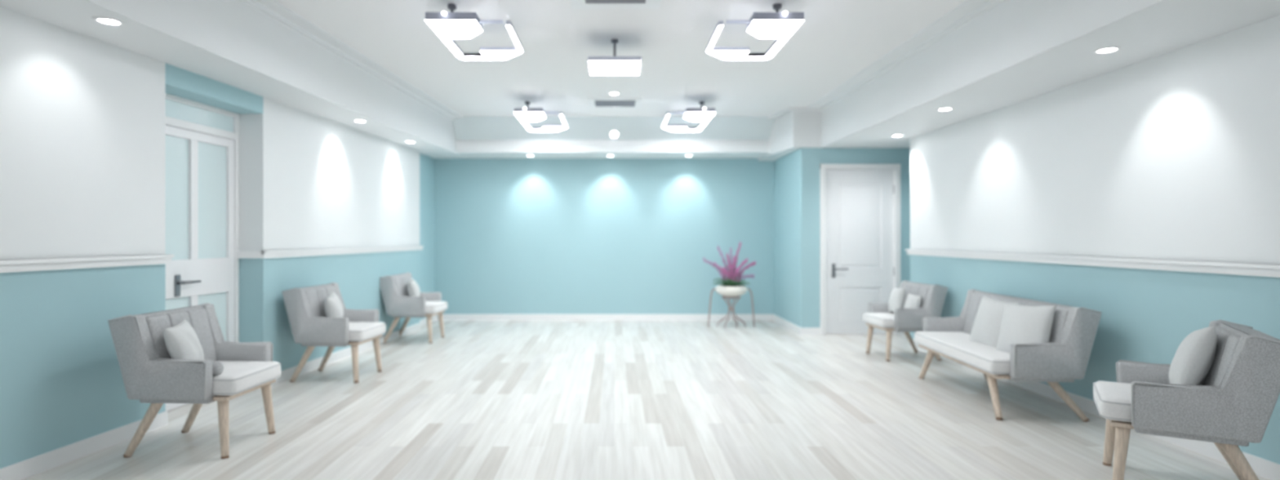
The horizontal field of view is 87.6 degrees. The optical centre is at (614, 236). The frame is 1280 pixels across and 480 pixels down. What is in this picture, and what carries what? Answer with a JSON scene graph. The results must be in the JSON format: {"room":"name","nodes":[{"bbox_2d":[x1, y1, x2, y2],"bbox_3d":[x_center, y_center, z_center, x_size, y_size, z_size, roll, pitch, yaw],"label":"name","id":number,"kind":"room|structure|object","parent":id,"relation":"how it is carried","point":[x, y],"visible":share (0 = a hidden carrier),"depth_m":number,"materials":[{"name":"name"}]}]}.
{"room":"waiting room","nodes":[
{"label":"waiting room","id":0,"kind":"room"},
{"bbox_2d":[0,5,434,468],"bbox_3d":[-3.010,-0.220,3.475,0.332,2.800,11.966,0,0,4],"label":"wall","id":1,"kind":"structure","parent":0,"point":[82,117],"depth_m":3.84,"materials":[{"name":"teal paint"}]},
{"bbox_2d":[0,254,173,272],"bbox_3d":[-3.062,0.141,0.855,0.036,0.058,6.733,0,0,4],"label":"wall rail","id":2,"kind":"object","parent":1,"relation":"attached to","point":[36,264],"visible":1,"depth_m":3.55,"materials":[{"name":"white wood"}]},
{"bbox_2d":[165,93,239,411],"bbox_3d":[-2.978,0.110,4.708,0.114,2.140,1.014,0,0,4],"label":"door","id":3,"kind":"structure","parent":1,"relation":"in","point":[202,140],"depth_m":4.82,"materials":[{"name":"white wood"}]},
{"bbox_2d":[0,315,435,479],"bbox_3d":[-2.968,1.137,3.472,0.216,0.085,11.967,0,0,4],"label":"baseboard","id":4,"kind":"structure","parent":1,"relation":"attached to","point":[32,466],"depth_m":3.72,"materials":[{"name":"white wood"}]},
{"bbox_2d":[235,245,423,258],"bbox_3d":[-2.696,0.141,6.854,0.238,0.058,3.381,0,0,4],"label":"wall rail","id":5,"kind":"object","parent":1,"relation":"attached to","point":[288,253],"visible":0.95,"depth_m":5.99,"materials":[{"name":"white wood"}]},
{"bbox_2d":[434,158,773,314],"bbox_3d":[-0.200,-0.220,9.520,5.100,2.800,0.160,0,0,0],"label":"wall","id":6,"kind":"structure","parent":0,"point":[513,236],"depth_m":9.44,"materials":[{"name":"teal paint"}]},
{"bbox_2d":[435,314,910,334],"bbox_3d":[0.700,1.137,8.727,6.500,0.085,1.425,0,0,0],"label":"baseboard","id":7,"kind":"structure","parent":6,"relation":"attached to","point":[446,317],"depth_m":9.43,"materials":[{"name":"white wood"}]},
{"bbox_2d":[275,0,965,139],"bbox_3d":[0.250,-1.450,3.200,7.700,0.420,11.400,0,0,0],"label":"ceiling","id":8,"kind":"structure","parent":0,"point":[836,40],"depth_m":5.73,"materials":[{"name":"white paint"}]},
{"bbox_2d":[0,0,459,155],"bbox_3d":[-2.744,-1.315,3.197,0.711,0.450,11.472,0,0,4],"label":"bulkhead","id":9,"kind":"object","parent":8,"relation":"attached to","point":[231,42],"visible":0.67,"depth_m":4.44,"materials":[{"name":"white paint"}]},
{"bbox_2d":[92,16,124,26],"bbox_3d":[-2.550,-1.086,3.360,0.132,0.008,0.132,0,0,0],"label":"recessed light","id":10,"kind":"object","parent":9,"relation":"attached to","point":[102,20],"visible":1,"depth_m":3.35,"materials":[{"name":"white plastic"}]},
{"bbox_2d":[97,18,119,23],"bbox_3d":[-2.550,-1.087,3.360,0.091,0.005,0.091,0,0,0],"label":"diffuser","id":11,"kind":"object","parent":10,"relation":"attached to","point":[100,20],"depth_m":3.35,"materials":[{"name":"white plastic"}]},
{"bbox_2d":[352,119,367,122],"bbox_3d":[-2.390,-1.086,6.260,0.132,0.008,0.132,0,0,0],"label":"recessed light","id":12,"kind":"object","parent":9,"relation":"attached to","point":[353,120],"visible":1,"depth_m":6.25,"materials":[{"name":"white plastic"}]},
{"bbox_2d":[404,140,416,142],"bbox_3d":[-2.340,-1.086,7.640,0.132,0.008,0.132,0,0,0],"label":"recessed light","id":13,"kind":"object","parent":9,"relation":"attached to","point":[406,141],"visible":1,"depth_m":7.60,"materials":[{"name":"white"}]},
{"bbox_2d":[240,0,463,120],"bbox_3d":[-2.363,-1.518,3.050,0.150,0.045,11.131,0,0,4],"label":"trim","id":14,"kind":"structure","parent":8,"relation":"attached to","point":[275,10],"depth_m":5.40,"materials":[{"name":"white paint"}]},
{"bbox_2d":[425,3,523,60],"bbox_3d":[-0.912,-1.431,4.536,0.510,0.217,0.931,0,0,0],"label":"ceiling light fixture","id":15,"kind":"object","parent":8,"relation":"hanging from","point":[448,26],"visible":1,"depth_m":4.34,"materials":[{"name":"white metal"}]},
{"bbox_2d":[514,101,567,131],"bbox_3d":[-0.827,-1.431,7.760,0.510,0.217,1.304,0,0,0],"label":"ceiling light fixture","id":16,"kind":"object","parent":8,"relation":"hanging from","point":[525,115],"visible":1,"depth_m":7.50,"materials":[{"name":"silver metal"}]},
{"bbox_2d":[427,139,769,158],"bbox_3d":[-0.250,-1.323,9.111,4.700,0.435,0.778,0,0,0],"label":"bulkhead","id":17,"kind":"object","parent":8,"relation":"attached to","point":[467,148],"visible":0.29,"depth_m":8.74,"materials":[{"name":"white paint"}]},
{"bbox_2d":[608,92,620,95],"bbox_3d":[-0.005,-1.536,7.160,0.132,0.008,0.132,0,0,0],"label":"recessed light","id":18,"kind":"object","parent":8,"relation":"in","point":[609,93],"visible":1,"depth_m":7.14,"materials":[{"name":"white plastic"}]},
{"bbox_2d":[608,129,619,138],"bbox_3d":[-0.005,-1.334,8.688,0.132,0.109,0.080,0,0,-3],"label":"recessed light","id":19,"kind":"object","parent":8,"relation":"in","point":[614,134],"visible":1,"depth_m":8.69,"materials":[{"name":"white plastic"}]},
{"bbox_2d":[610,131,617,137],"bbox_3d":[-0.005,-1.333,8.687,0.091,0.091,0.005,0,35,0],"label":"diffuser","id":20,"kind":"object","parent":19,"relation":"attached to","point":[614,134],"depth_m":8.68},
{"bbox_2d":[587,39,641,75],"bbox_3d":[0.000,-1.430,5.235,0.406,0.220,0.430,0,0,0],"label":"panel light","id":21,"kind":"object","parent":8,"relation":"hanging from","point":[597,65],"visible":1,"depth_m":5.17,"materials":[{"name":"white plastic"}]},
{"bbox_2d":[587,97,642,107],"bbox_3d":[0.005,-1.533,7.650,0.600,0.014,0.520,0,0,0],"label":"ceiling vent","id":22,"kind":"object","parent":8,"relation":"in","point":[593,102],"visible":1,"depth_m":7.60,"materials":[{"name":"white metal"}]},
{"bbox_2d":[569,0,661,8],"bbox_3d":[0.005,-1.533,4.175,0.590,0.014,0.590,0,0,0],"label":"ceiling vent","id":23,"kind":"object","parent":8,"relation":"in","point":[575,4],"visible":1,"depth_m":4.38,"materials":[{"name":"white"}]},
{"bbox_2d":[662,101,715,131],"bbox_3d":[0.827,-1.431,7.760,0.510,0.217,1.304,0,0,0],"label":"ceiling light fixture","id":24,"kind":"object","parent":8,"relation":"hanging from","point":[704,115],"visible":1,"depth_m":7.50,"materials":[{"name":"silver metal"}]},
{"bbox_2d":[706,3,804,60],"bbox_3d":[0.912,-1.431,4.536,0.510,0.217,0.931,0,0,0],"label":"ceiling light fixture","id":25,"kind":"object","parent":8,"relation":"hanging from","point":[780,26],"visible":1,"depth_m":4.34,"materials":[{"name":"silver metal"}]},
{"bbox_2d":[758,111,820,160],"bbox_3d":[2.250,-1.305,8.715,0.440,0.470,1.450,0,0,0],"label":"bulkhead","id":26,"kind":"object","parent":8,"relation":"attached to","point":[792,131],"visible":0.71,"depth_m":8.00,"materials":[{"name":"white paint"}]},
{"bbox_2d":[819,0,1279,148],"bbox_3d":[3.285,-1.302,2.775,1.630,0.475,10.550,0,0,0],"label":"bulkhead","id":27,"kind":"object","parent":8,"relation":"attached to","point":[1015,51],"visible":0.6,"depth_m":4.32,"materials":[{"name":"white paint"}]},
{"bbox_2d":[767,0,1004,119],"bbox_3d":[2.215,-1.518,3.050,0.510,0.045,11.100,0,0,0],"label":"trim","id":28,"kind":"structure","parent":27,"relation":"attached to","point":[967,11],"depth_m":5.38,"materials":[{"name":"white paint"}]},
{"bbox_2d":[890,133,904,137],"bbox_3d":[2.970,-1.061,7.000,0.132,0.008,0.132,0,0,0],"label":"recessed light","id":29,"kind":"object","parent":27,"relation":"attached to","point":[900,135],"visible":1,"depth_m":7.00,"materials":[{"name":"white plastic"}]},
{"bbox_2d":[936,106,953,111],"bbox_3d":[2.750,-1.061,5.550,0.132,0.008,0.132,0,0,0],"label":"recessed light","id":30,"kind":"object","parent":27,"relation":"attached to","point":[946,108],"visible":1,"depth_m":5.53,"materials":[{"name":"white plastic"}]},
{"bbox_2d":[1093,45,1121,53],"bbox_3d":[2.800,-1.061,3.790,0.132,0.008,0.132,0,0,0],"label":"recessed light","id":31,"kind":"object","parent":27,"relation":"attached to","point":[1114,48],"visible":1,"depth_m":3.78,"materials":[{"name":"white plastic"}]},
{"bbox_2d":[1098,48,1115,52],"bbox_3d":[2.800,-1.062,3.790,0.091,0.005,0.091,0,0,0],"label":"diffuser","id":32,"kind":"object","parent":31,"relation":"attached to","point":[1100,50],"depth_m":3.79,"materials":[{"name":"white plastic"}]},
{"bbox_2d":[22,320,1270,479],"bbox_3d":[0.200,1.230,3.600,8.000,0.100,12.200,0,0,0],"label":"floor","id":33,"kind":"structure","parent":0,"point":[486,399],"depth_m":4.35,"materials":[{"name":"white wood"}]},
{"bbox_2d":[107,302,280,458],"bbox_3d":[-2.325,0.799,3.790,0.638,0.781,0.632,0,0,2],"label":"armchair","id":34,"kind":"object","parent":33,"relation":"on","point":[149,374],"visible":0.96,"depth_m":3.56,"materials":[{"name":"grey fabric"}]},
{"bbox_2d":[163,319,204,359],"bbox_3d":[-2.373,0.605,3.677,0.149,0.271,0.281,0,0,-16],"label":"throw pillow","id":35,"kind":"object","parent":34,"relation":"on","point":[181,340],"visible":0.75,"depth_m":3.60,"materials":[{"name":"grey fabric"}]},
{"bbox_2d":[212,361,223,375],"bbox_3d":[-2.201,0.708,3.584,0.180,0.072,0.072,0,0,0],"label":"bolster pillow","id":36,"kind":"object","parent":34,"relation":"on","point":[217,366],"visible":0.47,"depth_m":3.56,"materials":[{"name":"grey fabric"}]},
{"bbox_2d":[212,360,280,395],"bbox_3d":[-2.215,0.798,3.785,0.415,0.106,0.482,0,0,2],"label":"seat cushion","id":37,"kind":"object","parent":34,"relation":"on","point":[237,378],"depth_m":3.72,"materials":[{"name":"white fabric"}]},
{"bbox_2d":[281,282,386,382],"bbox_3d":[-2.328,0.799,5.627,0.638,0.781,0.632,0,0,4],"label":"armchair","id":38,"kind":"object","parent":33,"relation":"on","point":[310,326],"visible":0.99,"depth_m":5.38,"materials":[{"name":"grey fabric"}]},
{"bbox_2d":[324,291,343,317],"bbox_3d":[-2.350,0.605,5.578,0.144,0.274,0.279,0,0,-14],"label":"throw pillow","id":39,"kind":"object","parent":38,"relation":"on","point":[334,308],"visible":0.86,"depth_m":5.49,"materials":[{"name":"grey fabric"}]},
{"bbox_2d":[348,321,386,342],"bbox_3d":[-2.218,0.798,5.620,0.415,0.106,0.482,0,0,4],"label":"seat cushion","id":40,"kind":"object","parent":38,"relation":"on","point":[358,331],"depth_m":5.53,"materials":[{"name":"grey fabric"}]},
{"bbox_2d":[379,272,447,343],"bbox_3d":[-2.276,0.806,7.606,0.625,0.765,0.619,0,0,3],"label":"armchair","id":41,"kind":"object","parent":33,"relation":"on","point":[397,303],"visible":0.98,"depth_m":7.36,"materials":[{"name":"grey fabric"}]},
{"bbox_2d":[407,278,420,296],"bbox_3d":[-2.293,0.617,7.607,0.146,0.267,0.268,0,0,-18],"label":"throw pillow","id":42,"kind":"object","parent":41,"relation":"on","point":[413,288],"visible":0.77,"depth_m":7.51,"materials":[{"name":"grey fabric"}]},
{"bbox_2d":[425,301,447,314],"bbox_3d":[-2.168,0.806,7.601,0.407,0.104,0.472,0,0,3],"label":"seat cushion","id":43,"kind":"object","parent":41,"relation":"on","point":[431,307],"depth_m":7.47,"materials":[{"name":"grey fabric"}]},
{"bbox_2d":[707,288,755,328],"bbox_3d":[1.530,0.928,8.740,0.473,0.505,0.417,0,0,-41],"label":"plant stand","id":44,"kind":"object","parent":33,"relation":"on","point":[730,308],"visible":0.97,"depth_m":8.73,"materials":[{"name":"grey metal"}]},
{"bbox_2d":[702,241,755,297],"bbox_3d":[1.531,0.423,8.740,0.561,0.722,0.509,0,0,42],"label":"potted plant","id":45,"kind":"object","parent":44,"relation":"on","point":[730,289],"visible":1,"depth_m":8.71,"materials":[{"name":"purple plant"}]},
{"bbox_2d":[715,284,747,297],"bbox_3d":[1.530,0.713,8.740,0.424,0.143,0.424,0,0,0],"label":"bowl","id":46,"kind":"object","parent":45,"relation":"on","point":[728,291],"depth_m":8.59,"materials":[{"name":"white ceramic"}]},
{"bbox_2d":[862,280,947,361],"bbox_3d":[2.820,0.820,6.550,0.603,0.738,0.597,0,0,-4],"label":"armchair","id":47,"kind":"object","parent":33,"relation":"on","point":[906,321],"visible":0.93,"depth_m":6.31,"materials":[{"name":"grey fabric"}]},
{"bbox_2d":[862,312,893,328],"bbox_3d":[2.716,0.819,6.543,0.392,0.100,0.456,0,0,-4],"label":"seat cushion","id":48,"kind":"object","parent":47,"relation":"on","point":[878,320],"depth_m":6.47,"materials":[{"name":"white fabric"}]},
{"bbox_2d":[888,287,905,312],"bbox_3d":[2.803,0.632,6.625,0.128,0.269,0.280,0,0,6],"label":"throw pillow","id":49,"kind":"object","parent":47,"relation":"on","point":[897,296],"visible":0.89,"depth_m":6.54,"materials":[{"name":"grey fabric"}]},
{"bbox_2d":[903,293,922,308],"bbox_3d":[2.873,0.655,6.436,0.097,0.205,0.213,0,0,-15],"label":"throw pillow","id":50,"kind":"object","parent":47,"relation":"on","point":[912,301],"visible":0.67,"depth_m":6.40,"materials":[{"name":"grey fabric"}]},
{"bbox_2d":[914,288,1102,422],"bbox_3d":[2.772,0.817,4.906,0.638,0.752,1.452,0,0,3],"label":"loveseat","id":51,"kind":"object","parent":33,"relation":"on","point":[1065,357],"visible":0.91,"depth_m":4.29,"materials":[{"name":"white fabric"}]},
{"bbox_2d":[914,331,1009,374],"bbox_3d":[2.662,0.839,4.913,0.415,0.105,1.302,0,0,4],"label":"seat cushion","id":52,"kind":"object","parent":51,"relation":"on","point":[956,346],"depth_m":4.77,"materials":[{"name":"white fabric"}]},
{"bbox_2d":[969,296,1018,346],"bbox_3d":[2.778,0.640,4.895,0.179,0.376,0.383,0,0,-2],"label":"throw pillow","id":53,"kind":"object","parent":51,"relation":"on","point":[987,324],"visible":0.67,"depth_m":4.86,"materials":[{"name":"grey fabric"}]},
{"bbox_2d":[996,302,1055,353],"bbox_3d":[2.754,0.635,4.477,0.176,0.382,0.395,0,0,-19],"label":"throw pillow","id":54,"kind":"object","parent":51,"relation":"on","point":[1020,324],"visible":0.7,"depth_m":4.42,"materials":[{"name":"grey fabric"}]},
{"bbox_2d":[1093,320,1279,479],"bbox_3d":[2.647,0.799,3.121,0.638,0.781,0.632,0,0,32],"label":"armchair","id":55,"kind":"object","parent":33,"relation":"on","point":[1233,406],"visible":0.98,"depth_m":2.88,"materials":[{"name":"grey fabric"}]},
{"bbox_2d":[1093,381,1131,422],"bbox_3d":[2.554,0.798,3.180,0.415,0.106,0.482,0,0,32],"label":"seat cushion","id":56,"kind":"object","parent":55,"relation":"on","point":[1113,400],"depth_m":3.10,"materials":[{"name":"white fabric"}]},
{"bbox_2d":[1168,325,1217,385],"bbox_3d":[2.719,0.580,3.136,0.171,0.359,0.370,0,0,32],"label":"throw pillow","id":57,"kind":"object","parent":55,"relation":"on","point":[1193,358],"visible":0.81,"depth_m":3.03,"materials":[{"name":"grey fabric"}]},
{"bbox_2d":[773,147,910,327],"bbox_3d":[3.175,-0.220,8.735,1.850,2.800,1.410,0,0,0],"label":"wall","id":58,"kind":"structure","parent":0,"point":[797,173],"depth_m":8.03,"materials":[{"name":"teal paint"}]},
{"bbox_2d":[819,164,901,334],"bbox_3d":[2.955,0.152,8.057,0.964,2.055,0.146,0,0,0],"label":"door","id":59,"kind":"structure","parent":58,"relation":"in","point":[860,204],"depth_m":8.05,"materials":[{"name":"white wood"}]},
{"bbox_2d":[910,15,1279,464],"bbox_3d":[3.650,-0.220,2.765,0.900,2.800,10.530,0,0,0],"label":"wall","id":60,"kind":"structure","parent":0,"point":[1174,155],"depth_m":4.13,"materials":[{"name":"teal paint"}]},
{"bbox_2d":[905,248,1279,277],"bbox_3d":[3.331,0.165,2.375,0.338,0.060,9.750,0,0,0],"label":"wall rail","id":61,"kind":"object","parent":60,"relation":"attached to","point":[1223,268],"visible":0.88,"depth_m":4.12,"materials":[{"name":"white wood"}]},
{"bbox_2d":[908,338,1279,479],"bbox_3d":[3.192,1.137,2.360,0.015,0.085,9.720,0,0,0],"label":"baseboard","id":62,"kind":"structure","parent":60,"relation":"attached to","point":[1262,467],"depth_m":3.73,"materials":[{"name":"white wood"}]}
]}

